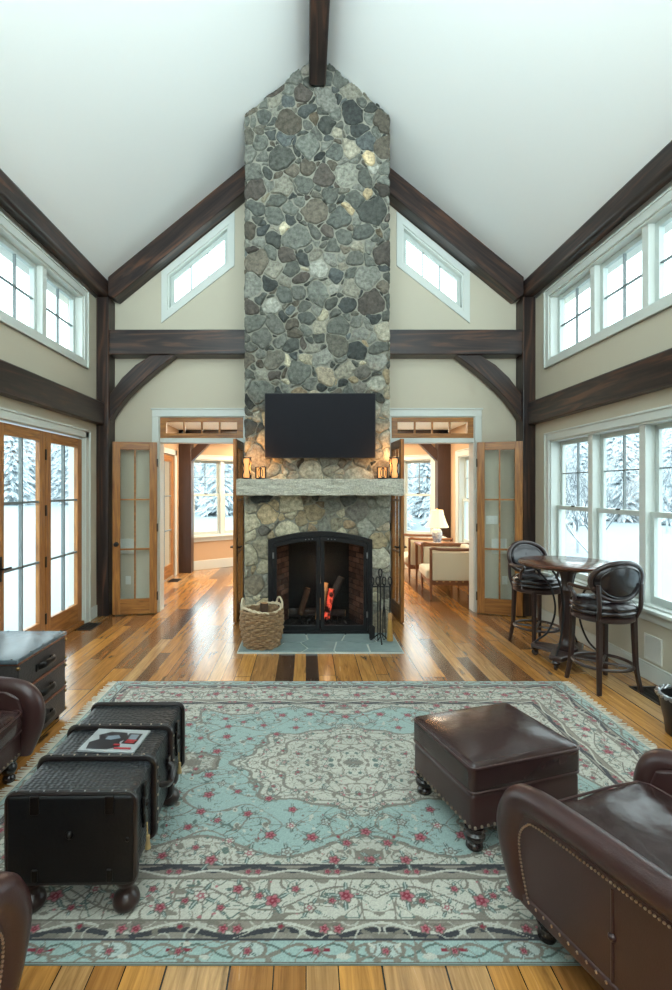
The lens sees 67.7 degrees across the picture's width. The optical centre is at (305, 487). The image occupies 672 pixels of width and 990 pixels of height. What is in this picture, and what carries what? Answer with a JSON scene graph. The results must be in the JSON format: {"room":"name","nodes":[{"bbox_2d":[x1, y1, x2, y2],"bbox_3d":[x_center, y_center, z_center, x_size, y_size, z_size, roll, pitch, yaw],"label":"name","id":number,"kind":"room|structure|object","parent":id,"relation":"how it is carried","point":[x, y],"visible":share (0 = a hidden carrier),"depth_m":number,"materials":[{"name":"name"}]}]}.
{"room":"living room","nodes":[
{"label":"living room","id":0,"kind":"room"},
{"bbox_2d":[0,228,95,623],"bbox_3d":[-2.960,-0.415,2.625,0.200,4.330,9.250,0,0,0],"label":"wall","id":1,"kind":"structure","parent":0,"point":[17,349],"depth_m":5.78,"materials":[{"name":"beige paint"}]},
{"bbox_2d":[0,422,46,630],"bbox_3d":[-2.910,0.537,5.109,0.146,2.325,0.888,0,0,0],"label":"door","id":2,"kind":"structure","parent":1,"relation":"in","point":[6,429],"depth_m":5.12,"materials":[{"name":"brown wood"}]},
{"bbox_2d":[0,211,88,368],"bbox_3d":[-2.932,-2.055,4.690,0.216,1.010,3.660,0,0,0],"label":"window","id":3,"kind":"structure","parent":1,"relation":"in","point":[40,273],"depth_m":5.49,"materials":[{"name":"white"}]},
{"bbox_2d":[0,407,90,622],"bbox_3d":[-2.942,0.499,5.081,0.236,2.502,2.982,0,0,0],"label":"door frame","id":4,"kind":"structure","parent":1,"relation":"attached to","point":[9,416],"depth_m":6.44,"materials":[{"name":"white"}]},
{"bbox_2d":[0,359,103,424],"bbox_3d":[-2.803,-1.012,2.404,0.115,0.305,8.808,0,0,0],"label":"beam","id":5,"kind":"structure","parent":1,"relation":"attached to","point":[17,383],"depth_m":5.30,"materials":[{"name":"wood"}]},
{"bbox_2d":[45,432,81,630],"bbox_3d":[-2.910,0.537,5.990,0.050,2.325,0.890,0,0,0],"label":"door","id":6,"kind":"structure","parent":1,"relation":"in","point":[69,616],"depth_m":5.98,"materials":[{"name":"brown wood"}]},
{"bbox_2d":[164,425,178,575],"bbox_3d":[-2.720,0.275,8.850,0.200,2.950,3.200,0,0,0],"label":"wall","id":7,"kind":"structure","parent":0,"point":[170,429],"depth_m":9.95,"materials":[{"name":"beige paint"}]},
{"bbox_2d":[164,454,172,579],"bbox_3d":[-2.660,0.545,9.350,0.141,2.350,1.160,0,0,0],"label":"door","id":8,"kind":"structure","parent":7,"relation":"in","point":[168,569],"depth_m":9.80,"materials":[{"name":"brown wood"}]},
{"bbox_2d":[164,447,176,575],"bbox_3d":[-2.609,0.500,9.360,0.022,2.500,1.420,0,0,0],"label":"door frame","id":9,"kind":"structure","parent":7,"relation":"attached to","point":[166,450],"depth_m":9.96,"materials":[{"name":"white"}]},
{"bbox_2d":[194,444,232,560],"bbox_3d":[-1.886,0.275,11.104,1.710,2.950,0.200,0,0,-38],"label":"wall","id":10,"kind":"structure","parent":0,"point":[208,550],"depth_m":10.91,"materials":[{"name":"beige paint"}]},
{"bbox_2d":[194,455,232,541],"bbox_3d":[-1.863,0.220,11.065,1.680,1.860,0.250,0,0,-38],"label":"window","id":11,"kind":"structure","parent":10,"relation":"in","point":[221,533],"depth_m":11.02,"materials":[{"name":"white"}]},
{"bbox_2d":[194,557,232,570],"bbox_3d":[-1.819,1.650,11.017,1.710,0.200,0.020,0,0,-38],"label":"baseboard","id":12,"kind":"structure","parent":10,"relation":"attached to","point":[224,562],"depth_m":10.86,"materials":[{"name":"white"}]},
{"bbox_2d":[111,202,519,611],"bbox_3d":[0.135,-1.750,7.150,6.390,7.000,0.200,0,0,0],"label":"wall","id":13,"kind":"structure","parent":0,"point":[184,383],"depth_m":7.05,"materials":[{"name":"beige paint"}]},
{"bbox_2d":[121,539,133,553],"bbox_3d":[-2.510,0.820,7.043,0.210,0.210,0.011,0,0,0],"label":"light switch","id":14,"kind":"object","parent":13,"relation":"in","point":[125,543],"visible":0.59,"depth_m":7.04,"materials":[{"name":"white plastic"}]},
{"bbox_2d":[112,442,157,614],"bbox_3d":[-2.356,0.551,6.908,0.597,2.373,0.185,0,0,-12],"label":"door","id":15,"kind":"structure","parent":13,"relation":"in","point":[134,605],"depth_m":6.89,"materials":[{"name":"brown wood"}]},
{"bbox_2d":[161,212,234,322],"bbox_3d":[-1.520,-3.105,7.128,1.030,1.566,0.205,0,0,0],"label":"window","id":16,"kind":"structure","parent":13,"relation":"in","point":[169,306],"depth_m":7.03,"materials":[{"name":"white"}]},
{"bbox_2d":[151,408,245,611],"bbox_3d":[-1.472,0.314,7.143,1.415,2.872,0.265,0,0,0],"label":"door frame","id":17,"kind":"structure","parent":13,"relation":"attached to","point":[157,413],"depth_m":7.03,"materials":[{"name":"white"}]},
{"bbox_2d":[160,417,242,437],"bbox_3d":[-1.472,-0.850,7.080,1.171,0.290,0.060,0,0,0],"label":"window","id":18,"kind":"structure","parent":13,"relation":"in","point":[163,420],"depth_m":7.05,"materials":[{"name":"brown wood"}]},
{"bbox_2d":[230,439,243,622],"bbox_3d":[-0.905,0.551,6.744,0.141,2.373,0.597,0,0,3],"label":"door","id":19,"kind":"structure","parent":13,"relation":"in","point":[238,446],"depth_m":6.52,"materials":[{"name":"brown wood"}]},
{"bbox_2d":[390,439,406,622],"bbox_3d":[1.228,0.551,6.744,0.141,2.373,0.597,0,0,-3],"label":"door","id":20,"kind":"structure","parent":13,"relation":"in","point":[397,604],"depth_m":6.68,"materials":[{"name":"brown wood"}]},
{"bbox_2d":[392,417,472,437],"bbox_3d":[1.785,-0.850,7.080,1.156,0.290,0.060,0,0,0],"label":"window","id":21,"kind":"structure","parent":13,"relation":"in","point":[469,421],"depth_m":7.05,"materials":[{"name":"brown wood"}]},
{"bbox_2d":[396,212,469,322],"bbox_3d":[1.790,-3.105,7.128,1.030,1.566,0.205,0,0,0],"label":"window","id":22,"kind":"structure","parent":13,"relation":"in","point":[403,234],"depth_m":7.03,"materials":[{"name":"white"}]},
{"bbox_2d":[389,408,482,611],"bbox_3d":[1.785,0.314,7.143,1.400,2.872,0.265,0,0,0],"label":"door frame","id":23,"kind":"structure","parent":13,"relation":"attached to","point":[394,412],"depth_m":7.03,"materials":[{"name":"white"}]},
{"bbox_2d":[476,441,522,615],"bbox_3d":[2.657,0.551,6.879,0.597,2.373,0.185,0,0,19],"label":"door","id":24,"kind":"structure","parent":13,"relation":"in","point":[499,606],"depth_m":6.88,"materials":[{"name":"brown wood"}]},
{"bbox_2d":[167,422,465,429],"bbox_3d":[0.100,-1.250,9.825,6.200,0.100,5.150,0,0,0],"label":"ceiling","id":25,"kind":"structure","parent":0,"point":[178,425],"depth_m":9.60,"materials":[{"name":"white paint"}]},
{"bbox_2d":[179,430,447,432],"bbox_3d":[0.180,-1.120,10.390,5.600,0.160,0.220,0,0,0],"label":"cross beam","id":26,"kind":"structure","parent":25,"relation":"attached to","point":[181,431],"depth_m":10.28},
{"bbox_2d":[0,0,671,304],"bbox_3d":[0.135,-3.929,2.675,6.690,2.943,9.350,0,0,0],"label":"ceiling","id":27,"kind":"structure","parent":0,"point":[519,120],"depth_m":4.92,"materials":[{"name":"white paint"}]},
{"bbox_2d":[108,165,245,303],"bbox_3d":[-1.702,-3.545,6.930,1.995,1.914,0.240,0,0,0],"label":"beam","id":28,"kind":"structure","parent":27,"relation":"attached to","point":[227,197],"depth_m":6.81,"materials":[{"name":"wood"}]},
{"bbox_2d":[309,0,329,84],"bbox_3d":[0.135,-4.940,1.965,0.200,0.340,7.930,0,0,0],"label":"ridge beam","id":29,"kind":"structure","parent":27,"relation":"attached to","point":[318,9],"depth_m":5.33,"materials":[{"name":"wood"}]},
{"bbox_2d":[389,168,523,303],"bbox_3d":[1.972,-3.545,6.930,1.995,1.914,0.240,0,0,0],"label":"beam","id":30,"kind":"structure","parent":27,"relation":"attached to","point":[404,198],"depth_m":6.81,"materials":[{"name":"wood"}]},
{"bbox_2d":[0,566,671,989],"bbox_3d":[0.150,1.810,5.150,6.500,0.120,14.300,0,0,0],"label":"floor","id":31,"kind":"structure","parent":0,"point":[195,636],"depth_m":4.79,"materials":[{"name":"brown wood"}]},
{"bbox_2d":[0,871,31,989],"bbox_3d":[-1.395,1.279,1.169,0.904,0.941,1.083,0,0,9],"label":"leather armchair","id":32,"kind":"object","parent":31,"relation":"on","point":[15,896],"visible":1,"depth_m":1.53,"materials":[{"name":"brown leather"}]},
{"bbox_2d":[0,676,45,784],"bbox_3d":[-2.132,1.279,2.650,1.083,0.941,0.904,0,0,0],"label":"leather armchair","id":33,"kind":"object","parent":31,"relation":"on","point":[22,704],"visible":1,"depth_m":2.98,"materials":[{"name":"brown leather"}]},
{"bbox_2d":[0,710,21,749],"bbox_3d":[-2.020,1.366,2.650,0.740,0.205,0.650,0,0,0],"label":"seat cushion","id":34,"kind":"object","parent":33,"relation":"on","point":[10,720],"depth_m":2.84,"materials":[{"name":"brown leather"}]},
{"bbox_2d":[0,630,66,730],"bbox_3d":[-2.278,1.424,3.533,0.964,0.653,0.663,0,0,0],"label":"chest","id":35,"kind":"object","parent":31,"relation":"on","point":[38,658],"visible":0.65,"depth_m":3.56,"materials":[{"name":"leather"}]},
{"bbox_2d":[75,622,101,630],"bbox_3d":[-2.740,1.746,6.310,0.200,0.007,0.340,0,0,0],"label":"floor vent","id":36,"kind":"object","parent":31,"relation":"in","point":[88,626],"visible":1,"depth_m":6.30,"materials":[{"name":"black metal"}]},
{"bbox_2d":[96,297,114,615],"bbox_3d":[-2.775,-0.430,6.930,0.170,4.360,0.240,0,0,0],"label":"column","id":37,"kind":"structure","parent":31,"relation":"on","point":[105,307],"depth_m":6.81,"materials":[{"name":"wood"}]},
{"bbox_2d":[0,169,110,298],"bbox_3d":[-2.785,-2.727,2.505,0.150,0.235,9.010,0,0,0],"label":"beam","id":38,"kind":"structure","parent":37,"relation":"on","point":[13,200],"depth_m":5.29,"materials":[{"name":"wood"}]},
{"bbox_2d":[110,355,176,422],"bbox_3d":[-2.242,-1.368,6.923,0.896,0.907,0.155,0,0,0],"label":"beam","id":39,"kind":"structure","parent":37,"relation":"attached to","point":[142,372],"depth_m":6.84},
{"bbox_2d":[109,330,244,358],"bbox_3d":[-1.690,-1.991,6.930,2.000,0.340,0.240,0,0,0],"label":"tie beam","id":40,"kind":"structure","parent":37,"relation":"attached to","point":[123,344],"depth_m":6.81,"materials":[{"name":"wood"}]},
{"bbox_2d":[179,430,193,572],"bbox_3d":[-2.490,0.275,10.400,0.260,2.950,0.240,0,0,0],"label":"column","id":41,"kind":"structure","parent":31,"relation":"on","point":[186,465],"depth_m":10.28,"materials":[{"name":"wood"}]},
{"bbox_2d":[192,444,209,460],"bbox_3d":[-2.111,-0.801,10.375,0.497,0.497,0.150,0,0,0],"label":"beam","id":42,"kind":"structure","parent":41,"relation":"attached to","point":[198,449],"depth_m":10.30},
{"bbox_2d":[236,63,403,653],"bbox_3d":[0.160,-1.712,6.168,1.920,6.936,1.777,0,0,0],"label":"stone fireplace","id":43,"kind":"object","parent":31,"relation":"on","point":[317,157],"depth_m":5.98,"materials":[{"name":"grey"}]},
{"bbox_2d":[242,457,251,478],"bbox_3d":[-0.685,-0.231,5.790,0.116,0.255,0.116,0,0,0],"label":"candle lantern","id":44,"kind":"object","parent":43,"relation":"on","point":[246,461],"visible":1,"depth_m":5.75,"materials":[{"name":"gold metal"}]},
{"bbox_2d":[255,466,265,478],"bbox_3d":[-0.522,-0.175,5.795,0.111,0.145,0.122,0,0,-30],"label":"candle lantern","id":45,"kind":"object","parent":43,"relation":"on","point":[260,471],"visible":0.98,"depth_m":5.77,"materials":[{"name":"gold metal"}]},
{"bbox_2d":[239,596,283,650],"bbox_3d":[-0.485,1.470,5.500,0.493,0.526,0.497,0,0,-20],"label":"basket","id":46,"kind":"object","parent":43,"relation":"on","point":[261,631],"visible":0.96,"depth_m":5.32,"materials":[{"name":"wicker"}]},
{"bbox_2d":[288,608,315,616],"bbox_3d":[-0.025,1.591,6.400,0.404,0.109,0.108,0,0,-6],"label":"log","id":47,"kind":"object","parent":43,"relation":"on","point":[292,612],"visible":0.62,"depth_m":6.36,"materials":[{"name":"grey wood"}]},
{"bbox_2d":[297,587,309,614],"bbox_3d":[-0.024,1.430,6.320,0.176,0.347,0.075,0,0,-23],"label":"log","id":48,"kind":"object","parent":43,"relation":"on","point":[306,590],"visible":1,"depth_m":6.29,"materials":[{"name":"wood"}]},
{"bbox_2d":[289,617,346,625],"bbox_3d":[0.156,1.708,6.389,0.748,0.055,0.404,0,0,0],"label":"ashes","id":49,"kind":"object","parent":43,"relation":"in","point":[292,621],"visible":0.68,"depth_m":6.33,"materials":[{"name":"grey"}]},
{"bbox_2d":[265,393,375,457],"bbox_3d":[0.166,-0.733,5.907,1.304,0.765,0.087,0,0,0],"label":"television","id":50,"kind":"object","parent":43,"relation":"attached to","point":[297,425],"visible":1,"depth_m":5.86,"materials":[{"name":"black"}]},
{"bbox_2d":[324,588,334,618],"bbox_3d":[0.291,1.450,6.270,0.136,0.390,0.075,0,0,5],"label":"log","id":51,"kind":"object","parent":43,"relation":"on","point":[331,590],"visible":0.98,"depth_m":6.24,"materials":[{"name":"red"}]},
{"bbox_2d":[325,576,344,608],"bbox_3d":[0.351,1.330,6.340,0.298,0.427,0.094,0,0,-17],"label":"log","id":52,"kind":"object","parent":51,"relation":"on","point":[339,581],"visible":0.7,"depth_m":6.32,"materials":[{"name":"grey wood"}]},
{"bbox_2d":[370,568,388,644],"bbox_3d":[0.836,1.315,5.590,0.231,0.829,0.203,0,0,0],"label":"stand","id":53,"kind":"object","parent":43,"relation":"on","point":[380,586],"visible":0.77,"depth_m":5.61,"materials":[{"name":"black metal"}]},
{"bbox_2d":[369,577,374,638],"bbox_3d":[0.735,1.332,5.568,0.070,0.693,0.025,0,0,0],"label":"shovel","id":54,"kind":"object","parent":53,"relation":"hanging from","point":[371,628],"visible":1,"depth_m":5.56,"materials":[{"name":"black metal"}]},
{"bbox_2d":[375,576,380,640],"bbox_3d":[0.806,1.344,5.568,0.067,0.718,0.025,0,0,0],"label":"poker","id":55,"kind":"object","parent":53,"relation":"hanging from","point":[377,576],"visible":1,"depth_m":5.56,"materials":[{"name":"black metal"}]},
{"bbox_2d":[382,576,386,639],"bbox_3d":[0.870,1.340,5.568,0.055,0.709,0.025,0,0,0],"label":"tongs","id":56,"kind":"object","parent":53,"relation":"hanging from","point":[384,585],"visible":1,"depth_m":5.56,"materials":[{"name":"black metal"}]},
{"bbox_2d":[387,577,392,640],"bbox_3d":[0.935,1.343,5.568,0.072,0.715,0.070,0,0,0],"label":"broom","id":57,"kind":"object","parent":53,"relation":"hanging from","point":[389,629],"visible":1,"depth_m":5.55,"materials":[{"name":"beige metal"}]},
{"bbox_2d":[377,466,387,478],"bbox_3d":[0.888,-0.175,5.795,0.111,0.145,0.122,0,0,-30],"label":"candle lantern","id":58,"kind":"object","parent":43,"relation":"on","point":[382,471],"visible":0.98,"depth_m":5.76,"materials":[{"name":"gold metal"}]},
{"bbox_2d":[389,457,398,478],"bbox_3d":[1.020,-0.231,5.790,0.116,0.255,0.116,0,0,0],"label":"candle lantern","id":59,"kind":"object","parent":43,"relation":"on","point":[393,461],"visible":1,"depth_m":5.75,"materials":[{"name":"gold metal"}]},
{"bbox_2d":[0,681,657,965],"bbox_3d":[0.300,1.745,3.175,4.170,0.008,2.691,0,0,0],"label":"area rug","id":60,"kind":"object","parent":31,"relation":"on","point":[299,831],"visible":0.63,"depth_m":2.45,"materials":[{"name":"fabric"}]},
{"bbox_2d":[4,701,184,913],"bbox_3d":[-0.946,1.472,2.412,0.606,0.536,0.879,0,0,-1],"label":"trunk coffee table","id":61,"kind":"object","parent":60,"relation":"on","point":[82,818],"visible":0.96,"depth_m":2.00,"materials":[{"name":"black leather"}]},
{"bbox_2d":[77,729,150,753],"bbox_3d":[-0.925,1.224,2.425,0.270,0.014,0.210,0,0,4],"label":"magazine","id":62,"kind":"object","parent":61,"relation":"on","point":[119,741],"visible":0.98,"depth_m":2.41,"materials":[{"name":"grey paper"}]},
{"bbox_2d":[413,703,579,851],"bbox_3d":[1.012,1.512,2.725,0.672,0.457,0.576,0,0,-17],"label":"leather ottoman","id":63,"kind":"object","parent":60,"relation":"on","point":[469,757],"visible":0.88,"depth_m":2.53,"materials":[{"name":"brown leather"}]},
{"bbox_2d":[414,703,578,791],"bbox_3d":[1.012,1.379,2.725,0.670,0.191,0.574,0,0,-17],"label":"cushion","id":64,"kind":"object","parent":63,"relation":"on","point":[494,747],"depth_m":2.54,"materials":[{"name":"brown leather"}]},
{"bbox_2d":[496,748,671,989],"bbox_3d":[1.366,1.269,1.705,0.904,0.941,1.083,0,0,-20],"label":"leather armchair","id":65,"kind":"object","parent":60,"relation":"on","point":[593,871],"visible":1,"depth_m":1.73,"materials":[{"name":"brown leather"}]},
{"bbox_2d":[562,782,671,875],"bbox_3d":[1.328,1.356,1.810,0.650,0.205,0.740,0,0,-20],"label":"seat cushion","id":66,"kind":"object","parent":65,"relation":"on","point":[638,814],"depth_m":1.95,"materials":[{"name":"brown leather"}]},
{"bbox_2d":[404,533,452,580],"bbox_3d":[2.346,1.337,9.796,0.892,0.826,0.827,0,0,3],"label":"upholstered armchair","id":67,"kind":"object","parent":31,"relation":"on","point":[409,552],"visible":0.34,"depth_m":9.42,"materials":[{"name":"beige fabric"}]},
{"bbox_2d":[414,541,459,586],"bbox_3d":[2.370,1.373,9.050,0.720,0.755,0.520,0,0,0],"label":"table","id":68,"kind":"object","parent":31,"relation":"on","point":[417,543],"visible":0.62,"depth_m":9.25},
{"bbox_2d":[426,508,448,542],"bbox_3d":[2.360,0.678,9.000,0.422,0.634,0.422,0,0,0],"label":"table lamp","id":69,"kind":"object","parent":68,"relation":"on","point":[437,520],"visible":0.96,"depth_m":8.90,"materials":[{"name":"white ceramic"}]},
{"bbox_2d":[435,430,450,537],"bbox_3d":[2.845,0.275,10.400,0.270,2.950,0.240,0,0,0],"label":"column","id":70,"kind":"structure","parent":31,"relation":"on","point":[443,463],"depth_m":10.28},
{"bbox_2d":[419,444,436,460],"bbox_3d":[2.462,-0.801,10.375,0.497,0.497,0.150,0,0,0],"label":"beam","id":71,"kind":"structure","parent":70,"relation":"attached to","point":[430,449],"depth_m":10.30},
{"bbox_2d":[419,542,468,599],"bbox_3d":[2.356,1.337,8.206,0.892,0.826,0.827,0,0,3],"label":"upholstered armchair","id":72,"kind":"object","parent":31,"relation":"on","point":[439,566],"visible":0.68,"depth_m":7.81,"materials":[{"name":"beige fabric"}]},
{"bbox_2d":[419,563,428,578],"bbox_3d":[2.280,1.355,8.213,0.740,0.187,0.680,0,0,3],"label":"seat cushion","id":73,"kind":"object","parent":72,"relation":"on","point":[423,567],"depth_m":8.16,"materials":[{"name":"beige fabric"}]},
{"bbox_2d":[516,297,534,615],"bbox_3d":[3.043,-0.430,6.930,0.174,4.360,0.240,0,0,0],"label":"column","id":74,"kind":"structure","parent":31,"relation":"on","point":[525,307],"depth_m":6.81,"materials":[{"name":"wood"}]},
{"bbox_2d":[390,330,522,358],"bbox_3d":[1.958,-1.991,6.930,1.996,0.340,0.240,0,0,0],"label":"tie beam","id":75,"kind":"structure","parent":74,"relation":"attached to","point":[404,344],"depth_m":6.81,"materials":[{"name":"wood"}]},
{"bbox_2d":[454,355,521,422],"bbox_3d":[2.508,-1.368,6.923,0.896,0.907,0.155,0,0,0],"label":"beam","id":76,"kind":"structure","parent":74,"relation":"attached to","point":[485,370],"depth_m":6.84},
{"bbox_2d":[520,140,671,298],"bbox_3d":[3.055,-2.727,2.505,0.150,0.235,9.010,0,0,0],"label":"beam","id":77,"kind":"structure","parent":74,"relation":"on","point":[657,173],"depth_m":4.99,"materials":[{"name":"wood"}]},
{"bbox_2d":[507,540,561,641],"bbox_3d":[2.584,1.180,5.604,0.534,1.140,0.533,0,0,-14],"label":"bar stool","id":78,"kind":"object","parent":31,"relation":"on","point":[527,581],"visible":0.79,"depth_m":5.62,"materials":[{"name":"brown wood"}]},
{"bbox_2d":[511,543,543,569],"bbox_3d":[2.536,0.795,5.798,0.466,0.312,0.112,0,0,-14],"label":"cushion","id":79,"kind":"object","parent":78,"relation":"on","point":[518,550],"depth_m":5.78,"materials":[{"name":"black leather"}]},
{"bbox_2d":[512,572,561,589],"bbox_3d":[2.585,1.028,5.600,0.524,0.133,0.524,0,0,-14],"label":"seat cushion","id":80,"kind":"object","parent":78,"relation":"on","point":[525,580],"depth_m":5.43,"materials":[{"name":"black leather"}]},
{"bbox_2d":[518,556,610,670],"bbox_3d":[2.620,1.244,5.020,0.904,1.012,0.904,0,0,0],"label":"bar table","id":81,"kind":"object","parent":31,"relation":"on","point":[567,567],"visible":0.7,"depth_m":4.96,"materials":[{"name":"brown wood"}]},
{"bbox_2d":[564,560,643,695],"bbox_3d":[2.636,1.180,4.441,0.534,1.140,0.533,0,0,-9],"label":"bar stool","id":82,"kind":"object","parent":31,"relation":"on","point":[614,585],"visible":1,"depth_m":4.24,"materials":[{"name":"leather"}]},
{"bbox_2d":[569,593,637,617],"bbox_3d":[2.635,1.028,4.445,0.524,0.133,0.524,0,0,-9],"label":"seat cushion","id":83,"kind":"object","parent":82,"relation":"on","point":[586,605],"depth_m":4.25,"materials":[{"name":"black leather"}]},
{"bbox_2d":[593,565,640,598],"bbox_3d":[2.667,0.795,4.243,0.466,0.312,0.112,0,0,-9],"label":"cushion","id":84,"kind":"object","parent":82,"relation":"on","point":[609,581],"depth_m":4.21,"materials":[{"name":"black leather"}]},
{"bbox_2d":[629,686,660,705],"bbox_3d":[2.960,1.746,4.210,0.240,0.007,0.380,0,0,0],"label":"floor vent","id":85,"kind":"object","parent":31,"relation":"in","point":[649,691],"visible":0.62,"depth_m":4.24,"materials":[{"name":"black metal"}]},
{"bbox_2d":[655,683,671,736],"bbox_3d":[2.699,1.599,3.520,0.407,0.301,0.407,0,0,0],"label":"metal bucket","id":86,"kind":"object","parent":31,"relation":"on","point":[664,692],"visible":1,"depth_m":3.54,"materials":[{"name":"black"}]},
{"bbox_2d":[395,444,434,557],"bbox_3d":[2.156,0.275,11.104,1.710,2.950,0.200,0,0,38],"label":"wall","id":87,"kind":"structure","parent":0,"point":[409,449],"depth_m":10.84,"materials":[{"name":"beige paint"}]},
{"bbox_2d":[395,454,434,539],"bbox_3d":[2.133,0.220,11.065,1.680,1.860,0.250,0,0,38],"label":"window","id":88,"kind":"structure","parent":87,"relation":"in","point":[408,459],"depth_m":10.84,"materials":[{"name":"white"}]},
{"bbox_2d":[451,424,468,541],"bbox_3d":[3.080,0.275,8.850,0.200,2.950,3.200,0,0,0],"label":"wall","id":89,"kind":"structure","parent":0,"point":[461,429],"depth_m":10.03,"materials":[{"name":"beige paint"}]},
{"bbox_2d":[455,448,468,542],"bbox_3d":[3.035,0.230,8.750,0.250,1.920,2.300,0,0,0],"label":"window","id":90,"kind":"structure","parent":89,"relation":"in","point":[461,456],"depth_m":9.73,"materials":[{"name":"white"}]},
{"bbox_2d":[535,200,671,673],"bbox_3d":[3.230,-0.415,2.625,0.200,4.330,9.250,0,0,0],"label":"wall","id":91,"kind":"structure","parent":0,"point":[653,335],"depth_m":5.30,"materials":[{"name":"beige paint"}]},
{"bbox_2d":[528,348,671,424],"bbox_3d":[3.075,-1.012,2.404,0.110,0.305,8.808,0,0,0],"label":"beam","id":92,"kind":"structure","parent":91,"relation":"attached to","point":[653,373],"depth_m":4.99,"materials":[{"name":"wood"}]},
{"bbox_2d":[541,404,671,629],"bbox_3d":[3.185,0.250,4.695,0.250,1.920,3.690,0,0,0],"label":"window","id":93,"kind":"structure","parent":91,"relation":"in","point":[650,512],"depth_m":5.13,"materials":[{"name":"white"}]},
{"bbox_2d":[542,608,671,685],"bbox_3d":[3.120,1.670,2.405,0.020,0.160,8.810,0,0,0],"label":"baseboard","id":94,"kind":"structure","parent":91,"relation":"attached to","point":[654,674],"depth_m":4.90,"materials":[{"name":"white"}]},
{"bbox_2d":[543,186,671,368],"bbox_3d":[3.202,-2.055,4.690,0.216,1.010,3.660,0,0,0],"label":"window","id":95,"kind":"structure","parent":91,"relation":"in","point":[650,233],"depth_m":5.19,"materials":[{"name":"white"}]},
{"bbox_2d":[644,632,662,666],"bbox_3d":[3.123,1.450,4.500,0.011,0.235,0.230,0,0,0],"label":"air vent","id":96,"kind":"object","parent":91,"relation":"in","point":[653,646],"visible":1,"depth_m":4.49,"materials":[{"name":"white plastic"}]},
{"label":"outside","id":97,"kind":"structure","parent":0,"visible":0},
{"bbox_2d":[4,498,671,630],"bbox_3d":[0.000,1.534,40.000,180.000,1.414,140.000,0,0,0],"label":"ground","id":98,"kind":"structure","parent":97,"point":[622,539],"depth_m":15.04,"materials":[{"name":"white"}]},
{"bbox_2d":[4,436,34,504],"bbox_3d":[-18.234,-2.355,31.019,3.313,7.602,3.092,0,0,-30],"label":"conifer","id":99,"kind":"object","parent":98,"relation":"on","point":[10,443],"visible":0.45,"depth_m":30.57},
{"bbox_2d":[23,439,34,500],"bbox_3d":[-21.946,-3.770,38.214,4.355,10.820,4.729,0,0,18],"label":"conifer","id":100,"kind":"object","parent":98,"relation":"on","point":[30,451],"visible":0.09,"depth_m":38.12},
{"bbox_2d":[51,444,60,498],"bbox_3d":[-21.012,-4.000,44.740,4.524,11.241,4.913,0,0,-25],"label":"conifer","id":101,"kind":"object","parent":98,"relation":"on","point":[57,448],"visible":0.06,"depth_m":43.71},
{"bbox_2d":[51,446,67,499],"bbox_3d":[-17.425,-2.867,37.632,3.924,9.004,3.663,0,0,-28],"label":"conifer","id":102,"kind":"object","parent":98,"relation":"on","point":[56,486],"visible":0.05,"depth_m":36.81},
{"bbox_2d":[194,463,203,510],"bbox_3d":[-7.492,-1.767,30.599,3.249,7.455,3.032,0,0,-3],"label":"conifer","id":103,"kind":"object","parent":98,"relation":"on","point":[197,486],"visible":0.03,"depth_m":30.43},
{"bbox_2d":[195,463,232,516],"bbox_3d":[-4.837,-1.683,28.576,3.218,7.385,3.004,0,0,16],"label":"conifer","id":104,"kind":"object","parent":98,"relation":"on","point":[209,502],"visible":0.28,"depth_m":27.95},
{"bbox_2d":[408,464,415,498],"bbox_3d":[7.072,-1.702,36.652,2.816,6.462,2.629,0,0,-34],"label":"conifer","id":105,"kind":"object","parent":98,"relation":"on","point":[410,470],"visible":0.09,"depth_m":36.22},
{"bbox_2d":[407,463,430,518],"bbox_3d":[6.350,-0.887,26.286,2.316,5.608,2.375,0,0,-34],"label":"conifer","id":106,"kind":"object","parent":98,"relation":"on","point":[418,502],"visible":0.3,"depth_m":25.93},
{"bbox_2d":[419,469,430,526],"bbox_3d":[6.490,-1.059,22.887,2.688,6.151,2.475,0,0,-35],"label":"conifer","id":107,"kind":"object","parent":98,"relation":"on","point":[427,505],"visible":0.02,"depth_m":23.04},
{"bbox_2d":[566,444,587,553],"bbox_3d":[7.614,0.309,14.719,1.777,3.445,3.182,0,0,21],"label":"bare tree","id":108,"kind":"object","parent":98,"relation":"on","point":[574,469],"visible":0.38,"depth_m":14.51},
{"bbox_2d":[566,442,609,525],"bbox_3d":[11.790,-0.824,21.446,2.326,5.322,2.142,0,0,-35],"label":"conifer","id":109,"kind":"object","parent":98,"relation":"on","point":[574,446],"visible":0.2,"depth_m":21.22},
{"bbox_2d":[566,438,638,552],"bbox_3d":[6.328,0.395,11.168,2.096,3.656,2.466,0,0,-15],"label":"bare tree","id":110,"kind":"object","parent":98,"relation":"on","point":[582,482],"visible":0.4,"depth_m":10.95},
{"bbox_2d":[606,437,616,506],"bbox_3d":[17.627,-1.759,28.540,2.734,6.720,2.929,0,0,-39],"label":"conifer","id":111,"kind":"object","parent":98,"relation":"on","point":[611,444],"visible":0.11,"depth_m":28.31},
{"bbox_2d":[606,434,638,522],"bbox_3d":[14.133,-0.917,22.348,2.143,5.324,2.327,0,0,0],"label":"conifer","id":112,"kind":"object","parent":98,"relation":"on","point":[630,460],"visible":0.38,"depth_m":22.03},
{"bbox_2d":[630,433,638,467],"bbox_3d":[23.206,-2.145,35.503,3.182,7.302,2.970,0,0,10],"label":"conifer","id":113,"kind":"object","parent":98,"relation":"on","point":[635,437],"visible":0.1,"depth_m":35.06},
{"bbox_2d":[632,437,671,533],"bbox_3d":[12.818,-0.196,17.342,2.601,3.855,2.210,0,0,35],"label":"bare tree","id":114,"kind":"object","parent":98,"relation":"on","point":[666,479],"visible":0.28,"depth_m":17.48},
{"bbox_2d":[661,428,671,525],"bbox_3d":[14.723,-0.530,20.096,1.897,4.664,2.033,0,0,-11],"label":"conifer","id":115,"kind":"object","parent":98,"relation":"on","point":[668,444],"visible":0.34,"depth_m":19.99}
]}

